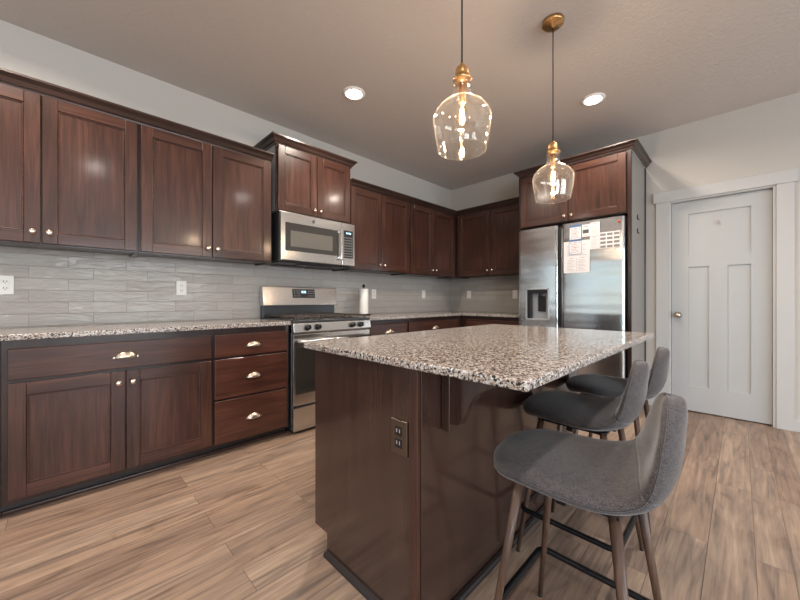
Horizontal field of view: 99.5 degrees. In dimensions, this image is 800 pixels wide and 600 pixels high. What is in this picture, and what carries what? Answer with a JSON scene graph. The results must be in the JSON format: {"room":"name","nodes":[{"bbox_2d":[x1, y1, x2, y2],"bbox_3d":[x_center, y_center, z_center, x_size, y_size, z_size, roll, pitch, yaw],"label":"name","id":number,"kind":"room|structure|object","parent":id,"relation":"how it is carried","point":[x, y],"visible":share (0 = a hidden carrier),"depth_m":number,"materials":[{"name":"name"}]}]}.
{"room":"kitchen","nodes":[
{"label":"kitchen","id":0,"kind":"room"},
{"bbox_2d":[0,20,450,277],"bbox_3d":[-2.436,-0.312,2.145,9.240,2.792,0.120,0,0,-45],"label":"wall","id":1,"kind":"structure","parent":0,"point":[23,51],"depth_m":2.60,"materials":[{"name":"grey paint"}]},
{"bbox_2d":[0,67,139,256],"bbox_3d":[-2.171,-0.782,2.049,0.909,0.933,0.370,0,0,-45],"label":"upper cabinet","id":2,"kind":"object","parent":1,"relation":"attached to","point":[69,159],"visible":1,"depth_m":2.03,"materials":[{"name":"brown wood"}]},
{"bbox_2d":[133,111,273,265],"bbox_3d":[-1.525,-0.782,2.692,0.914,0.933,0.370,0,0,-45],"label":"upper cabinet","id":3,"kind":"object","parent":1,"relation":"attached to","point":[204,196],"visible":0.99,"depth_m":2.52,"materials":[{"name":"brown wood"}]},
{"bbox_2d":[0,246,450,327],"bbox_3d":[-1.328,-0.096,3.158,6.000,1.360,0.008,0,0,-45],"label":"backsplash","id":4,"kind":"structure","parent":1,"relation":"attached to","point":[52,287],"depth_m":2.61,"materials":[{"name":"tile"}]},
{"bbox_2d":[0,275,13,293],"bbox_3d":[-2.428,-0.092,2.052,0.116,0.115,0.008,0,0,-45],"label":"wall outlet","id":5,"kind":"object","parent":4,"relation":"attached to","point":[6,282],"visible":1,"depth_m":2.07,"materials":[{"name":"white plastic"}]},
{"bbox_2d":[1,279,8,283],"bbox_3d":[-2.409,-0.112,2.066,0.030,0.026,0.002,0,0,-45],"label":"socket","id":6,"kind":"object","parent":5,"relation":"attached to","point":[3,281],"depth_m":2.07,"materials":[{"name":"white plastic"}]},
{"bbox_2d":[176,281,186,294],"bbox_3d":[-1.756,-0.096,2.721,0.070,0.115,0.008,0,0,-45],"label":"wall outlet","id":7,"kind":"object","parent":4,"relation":"attached to","point":[181,286],"visible":1,"depth_m":2.72,"materials":[{"name":"white plastic"}]},
{"bbox_2d":[372,289,375,298],"bbox_3d":[-0.319,-0.073,4.151,0.070,0.115,0.008,0,0,-45],"label":"wall outlet","id":8,"kind":"object","parent":4,"relation":"attached to","point":[373,290],"visible":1,"depth_m":4.15,"materials":[{"name":"white plastic"}]},
{"bbox_2d":[253,131,357,223],"bbox_3d":[-0.897,-1.097,3.305,0.898,0.645,0.407,0,0,-45],"label":"upper cabinet","id":9,"kind":"object","parent":1,"relation":"attached to","point":[307,179],"visible":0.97,"depth_m":3.13,"materials":[{"name":"brown wood"}]},
{"bbox_2d":[265,210,354,269],"bbox_3d":[-0.864,-0.546,3.289,0.786,0.453,0.458,0,0,-45],"label":"microwave","id":10,"kind":"object","parent":9,"relation":"attached to","point":[297,240],"visible":0.98,"depth_m":3.10,"materials":[{"name":"grey metal"}]},
{"bbox_2d":[332,178,412,274],"bbox_3d":[-0.296,-0.782,3.915,0.900,0.933,0.370,0,0,-45],"label":"upper cabinet","id":11,"kind":"object","parent":1,"relation":"attached to","point":[380,216],"visible":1,"depth_m":3.78,"materials":[{"name":"brown wood"}]},
{"bbox_2d":[392,197,456,278],"bbox_3d":[0.362,-0.782,4.571,0.958,0.933,0.370,0,0,-45],"label":"upper cabinet","id":12,"kind":"object","parent":1,"relation":"attached to","point":[432,226],"visible":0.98,"depth_m":4.42,"materials":[{"name":"brown wood"}]},
{"bbox_2d":[0,0,799,189],"bbox_3d":[0.287,-1.758,-0.590,9.240,0.100,7.840,0,0,-45],"label":"ceiling","id":13,"kind":"structure","parent":0,"point":[658,65],"depth_m":2.42,"materials":[{"name":"grey paint"}]},
{"bbox_2d":[343,86,364,99],"bbox_3d":[-0.380,-1.698,2.795,0.184,0.018,0.184,0,0,-45],"label":"recessed light","id":14,"kind":"object","parent":13,"relation":"in","point":[351,92],"visible":1,"depth_m":2.77,"materials":[{"name":"white plastic"}]},
{"bbox_2d":[433,0,490,158],"bbox_3d":[0.256,-1.162,1.396,0.235,1.091,0.235,0,0,-45],"label":"pendant lamp","id":15,"kind":"object","parent":13,"relation":"hanging from","point":[462,78],"visible":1,"depth_m":1.38,"materials":[{"name":"clear glass"}]},
{"bbox_2d":[453,62,471,105],"bbox_3d":[0.255,-0.892,1.393,0.078,0.167,0.077,0,0,-45],"label":"socket","id":16,"kind":"object","parent":15,"relation":"attached to","point":[462,78],"depth_m":1.38,"materials":[{"name":"gold metal"}]},
{"bbox_2d":[532,13,574,197],"bbox_3d":[0.938,-1.162,2.075,0.235,1.091,0.235,0,0,-45],"label":"pendant lamp","id":17,"kind":"object","parent":13,"relation":"hanging from","point":[553,22],"visible":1,"depth_m":2.07,"materials":[{"name":"clear glass"}]},
{"bbox_2d":[546,140,559,168],"bbox_3d":[0.937,-0.892,2.072,0.078,0.167,0.077,0,0,-45],"label":"socket","id":18,"kind":"object","parent":17,"relation":"attached to","point":[553,150],"depth_m":2.06,"materials":[{"name":"gold metal"}]},
{"bbox_2d":[581,92,605,105],"bbox_3d":[1.641,-1.698,2.878,0.184,0.018,0.184,0,0,-45],"label":"recessed light","id":19,"kind":"object","parent":13,"relation":"in","point":[595,98],"visible":1,"depth_m":2.86,"materials":[{"name":"white plastic"}]},
{"bbox_2d":[0,405,799,599],"bbox_3d":[0.287,1.134,-0.590,9.240,0.100,7.840,0,0,-45],"label":"floor","id":20,"kind":"structure","parent":0,"point":[238,523],"depth_m":1.56,"materials":[{"name":"brown wood"}]},
{"bbox_2d":[0,341,1,516],"bbox_3d":[-2.481,0.642,1.535,0.915,0.883,0.641,0,0,-45],"label":"base cabinet","id":21,"kind":"object","parent":20,"relation":"on","point":[0,341],"visible":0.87,"depth_m":1.67,"materials":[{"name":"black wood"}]},
{"bbox_2d":[0,318,290,340],"bbox_3d":[-1.964,0.185,2.065,2.455,0.030,0.640,0,0,-45],"label":"countertop","id":22,"kind":"structure","parent":21,"relation":"on","point":[43,332],"depth_m":2.09,"materials":[{"name":"stone"}]},
{"bbox_2d":[1,329,212,515],"bbox_3d":[-1.820,0.642,2.194,0.952,0.883,0.641,0,0,-45],"label":"base cabinet","id":23,"kind":"object","parent":20,"relation":"on","point":[79,415],"visible":1,"depth_m":1.91,"materials":[{"name":"brown wood"}]},
{"bbox_2d":[210,325,287,454],"bbox_3d":[-1.286,0.642,2.726,0.555,0.883,0.638,0,0,-45],"label":"base cabinet","id":24,"kind":"object","parent":20,"relation":"on","point":[250,364],"visible":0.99,"depth_m":2.49,"materials":[{"name":"brown wood"}]},
{"bbox_2d":[259,286,371,432],"bbox_3d":[-0.776,0.477,3.184,0.802,1.213,0.713,0,0,-45],"label":"gas range","id":25,"kind":"object","parent":20,"relation":"on","point":[310,310],"visible":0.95,"depth_m":2.94,"materials":[{"name":"grey metal"}]},
{"bbox_2d":[261,316,369,322],"bbox_3d":[-0.795,0.177,3.203,0.794,0.023,0.635,0,0,-45],"label":"cooktop","id":26,"kind":"object","parent":25,"relation":"in","point":[322,319],"depth_m":3.02,"materials":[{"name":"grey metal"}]},
{"bbox_2d":[368,319,406,335],"bbox_3d":[-0.313,0.642,3.693,0.557,0.883,0.641,0,0,-45],"label":"base cabinet","id":27,"kind":"object","parent":20,"relation":"on","point":[392,326],"visible":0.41,"depth_m":3.48,"materials":[{"name":"brown wood"}]},
{"bbox_2d":[356,311,518,320],"bbox_3d":[0.526,0.185,3.991,2.177,0.030,1.422,0,0,-45],"label":"countertop","id":28,"kind":"structure","parent":27,"relation":"on","point":[386,316],"depth_m":4.00,"materials":[{"name":"stone"}]},
{"bbox_3d":[-0.406,-0.004,3.799,0.156,0.346,0.156,0,0,-45],"label":"paper towel holder","id":29,"kind":"object","parent":28,"relation":"on","visible":0},
{"bbox_2d":[359,289,367,313],"bbox_3d":[-0.406,0.015,3.799,0.102,0.280,0.102,0,0,-45],"label":"paper towel roll","id":30,"kind":"object","parent":29,"relation":"on","point":[363,293],"visible":0.99,"depth_m":3.75,"materials":[{"name":"white"}]},
{"bbox_2d":[407,316,458,331],"bbox_3d":[0.226,0.642,4.230,0.965,0.883,0.641,0,0,-45],"label":"base cabinet","id":31,"kind":"object","parent":20,"relation":"on","point":[428,323],"visible":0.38,"depth_m":3.98,"materials":[{"name":"brown wood"}]},
{"bbox_2d":[315,350,577,599],"bbox_3d":[0.440,0.647,1.748,1.534,0.874,0.918,0,0,-45],"label":"kitchen island","id":32,"kind":"object","parent":20,"relation":"on","point":[430,523],"visible":0.64,"depth_m":1.25,"materials":[{"name":"brown wood"}]},
{"bbox_2d":[391,417,407,457],"bbox_3d":[-0.004,0.456,1.127,0.009,0.116,0.076,0,0,-45],"label":"wall outlet","id":33,"kind":"object","parent":32,"relation":"attached to","point":[399,428],"visible":1,"depth_m":1.12,"materials":[{"name":"brown metal"}]},
{"bbox_2d":[395,426,401,436],"bbox_3d":[-0.005,0.436,1.125,0.002,0.030,0.032,0,0,-45],"label":"socket","id":34,"kind":"object","parent":33,"relation":"attached to","point":[398,429],"depth_m":1.12,"materials":[{"name":"black plastic"}]},
{"bbox_2d":[395,438,401,448],"bbox_3d":[-0.005,0.476,1.125,0.002,0.030,0.032,0,0,-45],"label":"socket","id":35,"kind":"object","parent":33,"relation":"attached to","point":[398,441],"depth_m":1.12,"materials":[{"name":"black plastic"}]},
{"bbox_2d":[304,324,653,391],"bbox_3d":[0.500,0.197,1.683,1.600,0.026,1.002,0,0,-45],"label":"island countertop","id":36,"kind":"structure","parent":32,"relation":"on","point":[515,357],"depth_m":1.24,"materials":[{"name":"stone"}]},
{"bbox_2d":[459,316,463,326],"bbox_3d":[0.795,0.642,4.797,0.639,0.883,0.639,0,0,-45],"label":"base cabinet","id":37,"kind":"object","parent":20,"relation":"on","point":[461,318],"visible":0.02,"depth_m":4.40,"materials":[{"name":"brown wood"}]},
{"bbox_2d":[464,316,518,326],"bbox_3d":[1.290,0.642,4.298,0.641,0.883,0.765,0,0,-45],"label":"base cabinet","id":38,"kind":"object","parent":20,"relation":"on","point":[468,320],"visible":0.02,"depth_m":4.13,"materials":[{"name":"brown wood"}]},
{"bbox_2d":[519,216,627,393],"bbox_3d":[1.898,0.163,3.622,0.714,1.842,0.992,0,0,-45],"label":"refrigerator","id":39,"kind":"object","parent":20,"relation":"on","point":[596,299],"visible":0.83,"depth_m":3.30,"materials":[{"name":"grey metal"}]},
{"bbox_2d":[519,226,559,327],"bbox_3d":[1.470,0.138,3.605,0.084,1.792,0.413,0,0,-45],"label":"freezer","id":40,"kind":"object","parent":39,"relation":"in","point":[539,248],"depth_m":3.57,"materials":[{"name":"grey metal"}]},
{"bbox_2d":[569,239,580,254],"bbox_3d":[1.712,-0.519,3.310,0.001,0.150,0.114,0,0,-45],"label":"paper sheet","id":41,"kind":"object","parent":39,"relation":"attached to","point":[574,245],"visible":1,"depth_m":3.31,"materials":[{"name":"white paper"}]},
{"bbox_2d":[569,224,581,240],"bbox_3d":[1.713,-0.659,3.308,0.001,0.143,0.111,0,0,-45],"label":"paper sheet","id":42,"kind":"object","parent":39,"relation":"attached to","point":[575,231],"visible":1,"depth_m":3.31,"materials":[{"name":"white paper"}]},
{"bbox_2d":[564,255,589,272],"bbox_3d":[1.721,-0.347,3.303,0.001,0.162,0.236,0,0,-45],"label":"paper sheet","id":43,"kind":"object","parent":39,"relation":"attached to","point":[574,264],"visible":1,"depth_m":3.30,"materials":[{"name":"white"}]},
{"bbox_2d":[564,239,589,256],"bbox_3d":[1.722,-0.496,3.304,0.001,0.160,0.236,0,0,-45],"label":"paper sheet","id":44,"kind":"object","parent":39,"relation":"attached to","point":[585,244],"visible":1,"depth_m":3.27,"materials":[{"name":"white paper"}]},
{"bbox_2d":[582,224,589,236],"bbox_3d":[1.781,-0.665,3.243,0.001,0.118,0.069,0,0,-45],"label":"paper sheet","id":45,"kind":"object","parent":39,"relation":"attached to","point":[585,228],"visible":1,"depth_m":3.24,"materials":[{"name":"white paper"}]},
{"bbox_2d":[590,236,598,248],"bbox_3d":[1.834,-0.541,3.190,0.001,0.121,0.081,0,0,-45],"label":"paper sheet","id":46,"kind":"object","parent":39,"relation":"attached to","point":[594,240],"visible":1,"depth_m":3.19,"materials":[{"name":"white paper"}]},
{"bbox_2d":[590,221,599,235],"bbox_3d":[1.835,-0.669,3.187,0.001,0.130,0.083,0,0,-45],"label":"paper sheet","id":47,"kind":"object","parent":39,"relation":"attached to","point":[594,226],"visible":1,"depth_m":3.18,"materials":[{"name":"white paper"}]},
{"bbox_2d":[600,230,619,248],"bbox_3d":[1.922,-0.552,3.101,0.001,0.152,0.166,0,0,-45],"label":"paper sheet","id":48,"kind":"object","parent":39,"relation":"attached to","point":[611,239],"visible":1,"depth_m":3.10,"materials":[{"name":"white paper"}]},
{"bbox_2d":[516,360,648,598],"bbox_3d":[0.786,0.661,1.467,0.440,0.845,0.474,0,0,-45],"label":"bar stool","id":49,"kind":"object","parent":20,"relation":"on","point":[601,416],"visible":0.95,"depth_m":1.34,"materials":[{"name":"grey fabric"}]},
{"bbox_2d":[494,392,687,599],"bbox_3d":[0.518,0.661,0.975,0.447,0.845,0.473,0,0,-45],"label":"bar stool","id":50,"kind":"object","parent":20,"relation":"on","point":[613,480],"visible":1,"depth_m":0.89,"materials":[{"name":"grey fabric"}]},
{"bbox_2d":[566,347,669,531],"bbox_3d":[1.166,0.661,1.843,0.438,0.845,0.474,0,0,-45],"label":"bar stool","id":51,"kind":"object","parent":20,"relation":"on","point":[597,385],"visible":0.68,"depth_m":1.71,"materials":[{"name":"grey fabric"}]},
{"bbox_2d":[628,149,645,377],"bbox_3d":[2.308,-0.141,3.290,0.659,2.449,0.034,0,0,-45],"label":"panel","id":52,"kind":"object","parent":20,"relation":"on","point":[636,170],"visible":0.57,"depth_m":3.23,"materials":[{"name":"grey"}]},
{"bbox_2d":[451,92,799,419],"bbox_3d":[3.561,-0.312,2.584,0.120,2.792,7.720,0,0,-45],"label":"wall","id":53,"kind":"structure","parent":0,"point":[764,137],"depth_m":3.15,"materials":[{"name":"grey paint"}]},
{"bbox_2d":[451,275,518,312],"bbox_3d":[1.302,-0.071,4.763,0.008,0.510,1.427,0,0,-45],"label":"backsplash","id":54,"kind":"structure","parent":53,"relation":"attached to","point":[488,294],"depth_m":4.83,"materials":[{"name":"tile"}]},
{"bbox_2d":[513,290,517,298],"bbox_3d":[1.535,-0.076,4.517,0.009,0.115,0.070,0,0,-45],"label":"light switch","id":55,"kind":"object","parent":54,"relation":"attached to","point":[515,292],"visible":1,"depth_m":4.51,"materials":[{"name":"white plastic"}]},
{"bbox_2d":[456,197,519,278],"bbox_3d":[1.276,-0.782,4.519,0.370,0.933,1.098,0,0,-45],"label":"upper cabinet","id":56,"kind":"object","parent":53,"relation":"attached to","point":[487,235],"visible":0.83,"depth_m":4.43,"materials":[{"name":"brown wood"}]},
{"bbox_2d":[514,138,651,229],"bbox_3d":[1.929,-1.109,3.633,0.711,0.638,1.154,0,0,-45],"label":"upper cabinet","id":57,"kind":"object","parent":53,"relation":"attached to","point":[600,187],"visible":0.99,"depth_m":3.36,"materials":[{"name":"brown wood"}]},
{"bbox_2d":[648,396,655,405],"bbox_3d":[2.579,1.034,3.477,0.014,0.100,0.082,0,0,-45],"label":"baseboard","id":58,"kind":"structure","parent":53,"relation":"attached to","point":[650,401],"depth_m":3.47,"materials":[{"name":"grey paint"}]},
{"bbox_2d":[672,189,771,424],"bbox_3d":[2.945,0.058,3.137,0.103,2.032,0.678,0,0,-45],"label":"door","id":59,"kind":"structure","parent":53,"relation":"in","point":[722,246],"depth_m":3.12,"materials":[{"name":"grey paint"}]},
{"bbox_2d":[653,168,798,430],"bbox_3d":[2.962,0.000,3.151,0.125,2.168,0.964,0,0,-45],"label":"trim","id":60,"kind":"structure","parent":53,"relation":"attached to","point":[782,183],"depth_m":2.87,"materials":[{"name":"grey paint"}]},
{"bbox_2d":[795,419,799,431],"bbox_3d":[4.703,1.034,1.342,0.014,0.100,4.110,0,0,-45],"label":"baseboard","id":61,"kind":"structure","parent":53,"relation":"attached to","point":[797,422],"depth_m":2.78,"materials":[{"name":"grey paint"}]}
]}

